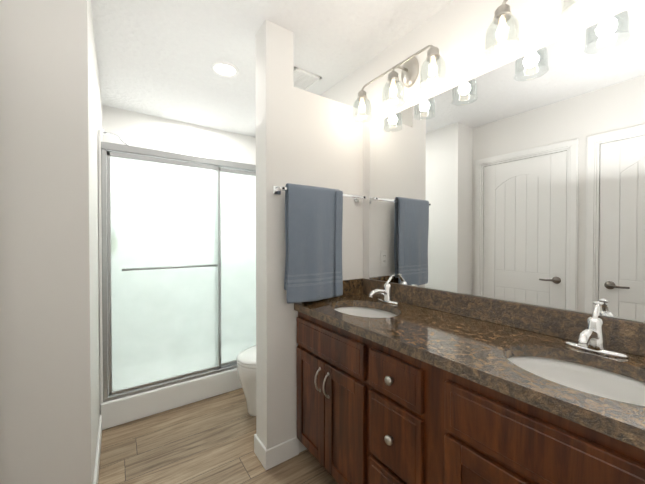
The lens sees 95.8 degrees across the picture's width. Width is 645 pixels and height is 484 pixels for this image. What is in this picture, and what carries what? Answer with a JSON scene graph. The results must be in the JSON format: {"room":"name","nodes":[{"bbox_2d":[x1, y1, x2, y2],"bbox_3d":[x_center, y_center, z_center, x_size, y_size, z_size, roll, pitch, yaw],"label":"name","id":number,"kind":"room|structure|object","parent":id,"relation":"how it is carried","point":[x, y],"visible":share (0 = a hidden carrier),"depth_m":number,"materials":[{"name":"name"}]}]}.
{"room":"bathroom","nodes":[
{"label":"bathroom","id":0,"kind":"room"},
{"bbox_2d":[0,0,101,483],"bbox_3d":[-1.740,0.020,1.822,0.541,2.500,1.642,0,1,-35],"label":"wall","id":1,"kind":"structure","parent":0,"point":[50,110],"depth_m":1.23,"materials":[{"name":"paint"}]},
{"bbox_2d":[93,415,101,483],"bbox_3d":[-1.260,1.217,1.633,0.012,0.110,0.782,0,1,-35],"label":"baseboard","id":2,"kind":"structure","parent":1,"relation":"attached to","point":[97,462],"depth_m":1.63,"materials":[{"name":"white wood"}]},
{"bbox_2d":[102,105,255,176],"bbox_3d":[-1.632,0.007,2.977,2.050,2.500,0.120,0,1,-35],"label":"wall","id":3,"kind":"structure","parent":0,"point":[135,129],"depth_m":2.98,"materials":[{"name":"paint"}]},
{"bbox_2d":[98,388,337,483],"bbox_3d":[-0.360,1.306,1.294,2.170,0.060,4.360,0,1,-35],"label":"floor","id":4,"kind":"structure","parent":0,"point":[210,440],"depth_m":1.76,"materials":[{"name":"brown wood"}]},
{"bbox_2d":[98,128,255,429],"bbox_3d":[-1.119,0.200,2.721,1.503,2.120,0.887,0,1,-35],"label":"shower","id":5,"kind":"object","parent":4,"relation":"on","point":[177,271],"visible":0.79,"depth_m":2.32,"materials":[{"name":"glass"}]},
{"bbox_2d":[237,345,255,415],"bbox_3d":[-0.320,0.878,2.290,0.702,0.772,0.450,0,1,-35],"label":"toilet","id":6,"kind":"object","parent":4,"relation":"on","point":[246,364],"visible":0.21,"depth_m":2.08,"materials":[{"name":"ceramic"}]},
{"bbox_2d":[296,310,644,483],"bbox_3d":[0.509,0.843,1.221,0.580,0.868,1.608,0,1,-35],"label":"bathroom vanity","id":7,"kind":"object","parent":4,"relation":"on","point":[401,384],"depth_m":1.02,"materials":[{"name":"brown wood"}]},
{"bbox_2d":[294,294,644,445],"bbox_3d":[0.526,0.387,1.216,0.552,0.040,1.628,0,1,-35],"label":"countertop","id":8,"kind":"structure","parent":7,"relation":"on","point":[470,346],"depth_m":1.01,"materials":[{"name":"brown stone"}]},
{"bbox_2d":[330,302,401,321],"bbox_3d":[0.229,0.469,1.602,0.381,0.158,0.490,0,1,-35],"label":"sink","id":9,"kind":"object","parent":8,"relation":"in","point":[359,309],"depth_m":1.77,"materials":[{"name":"white ceramic"}]},
{"bbox_2d":[366,274,397,305],"bbox_3d":[0.349,0.278,1.722,0.203,0.163,0.164,0,1,-35],"label":"faucet","id":10,"kind":"object","parent":8,"relation":"on","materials":[{"name":"silver metal"}]},
{"bbox_2d":[494,346,644,409],"bbox_3d":[0.765,0.478,0.842,0.381,0.158,0.490,0,1,-35],"label":"sink","id":11,"kind":"object","parent":8,"relation":"in","point":[626,386],"depth_m":0.97,"materials":[{"name":"white ceramic"}]},
{"bbox_2d":[562,301,633,361],"bbox_3d":[0.885,0.287,0.962,0.203,0.163,0.164,0,1,-35],"label":"faucet","id":12,"kind":"object","parent":8,"relation":"on","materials":[{"name":"silver metal"}]},
{"bbox_2d":[91,0,453,136],"bbox_3d":[-0.360,-1.254,1.265,2.170,0.060,4.360,0,1,-35],"label":"ceiling","id":13,"kind":"structure","parent":0,"point":[157,58],"depth_m":1.82,"materials":[{"name":"white paint"}]},
{"bbox_2d":[211,61,238,77],"bbox_3d":[-0.695,-1.226,2.077,0.192,0.012,0.192,0,1,-35],"label":"recessed light","id":14,"kind":"object","parent":13,"relation":"in","point":[225,69],"visible":1,"depth_m":2.07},
{"bbox_2d":[293,67,321,90],"bbox_3d":[-0.166,-1.227,2.204,0.230,0.013,0.230,0,1,-35],"label":"fan","id":15,"kind":"object","parent":13,"relation":"attached to","point":[304,80],"visible":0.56,"depth_m":2.19,"materials":[{"name":"white plastic"}]},
{"bbox_2d":[255,20,362,452],"bbox_3d":[-0.057,0.019,1.892,0.728,2.500,0.150,0,1,-35],"label":"wall","id":16,"kind":"structure","parent":0,"point":[304,137],"depth_m":1.70,"materials":[{"name":"paint"}]},
{"bbox_2d":[254,434,296,455],"bbox_3d":[-0.125,1.213,1.957,0.701,0.110,0.013,0,1,-35],"label":"baseboard","id":17,"kind":"structure","parent":16,"relation":"attached to","point":[259,448],"depth_m":1.70,"materials":[{"name":"white wood"}]},
{"bbox_2d":[273,183,365,303],"bbox_3d":[0.019,0.006,1.781,0.648,0.666,0.118,0,1,-35],"label":"towel rail","id":18,"kind":"object","parent":16,"relation":"attached to","point":[313,237],"visible":1,"depth_m":1.67,"materials":[{"name":"blue fabric"}]},
{"bbox_2d":[284,183,342,303],"bbox_3d":[-0.044,0.007,1.708,0.379,0.668,0.072,0,1,-35],"label":"towel","id":19,"kind":"object","parent":18,"relation":"hanging from","point":[313,215],"depth_m":1.67,"materials":[{"name":"blue fabric"}]},
{"bbox_2d":[311,278,361,301],"bbox_3d":[0.077,0.307,1.882,0.477,0.105,0.020,0,1,-35],"label":"backsplash","id":20,"kind":"structure","parent":16,"relation":"attached to","point":[352,286],"depth_m":1.95,"materials":[{"name":"brown stone"}]},
{"bbox_2d":[320,0,644,322],"bbox_3d":[0.477,0.019,1.870,0.120,2.500,4.360,0,1,-35],"label":"wall","id":21,"kind":"structure","parent":0,"point":[454,31],"depth_m":1.47,"materials":[{"name":"paint"}]},
{"bbox_2d":[352,45,447,121],"bbox_3d":[0.426,-0.923,1.640,0.213,0.310,0.630,0,1,-35],"label":"sconce","id":22,"kind":"object","parent":21,"relation":"attached to","point":[410,70],"visible":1,"depth_m":1.61,"materials":[{"name":"glass"}]},
{"bbox_2d":[484,0,521,59],"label":"sconce","id":23,"kind":"object","parent":21,"relation":"attached to","point":[502,15],"depth_m":1.15,"materials":[{"name":"glass"}]},
{"bbox_2d":[362,278,644,357],"bbox_3d":[0.743,0.312,1.369,0.020,0.105,1.628,0,1,-35],"label":"backsplash","id":24,"kind":"structure","parent":21,"relation":"attached to","point":[624,334],"depth_m":1.24,"materials":[{"name":"brown stone"}]},
{"bbox_2d":[369,2,644,321],"bbox_3d":[0.808,-0.261,1.286,0.006,1.038,1.689,0,1,-35],"label":"mirror","id":25,"kind":"object","parent":21,"relation":"attached to","point":[521,180],"visible":1,"depth_m":1.21,"materials":[{"name":"silver mirror"}]},
{"bbox_2d":[559,0,611,23],"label":"sconce","id":26,"kind":"object","parent":21,"relation":"attached to","point":[561,3],"depth_m":1.00,"materials":[{"name":"glass"}]}
]}

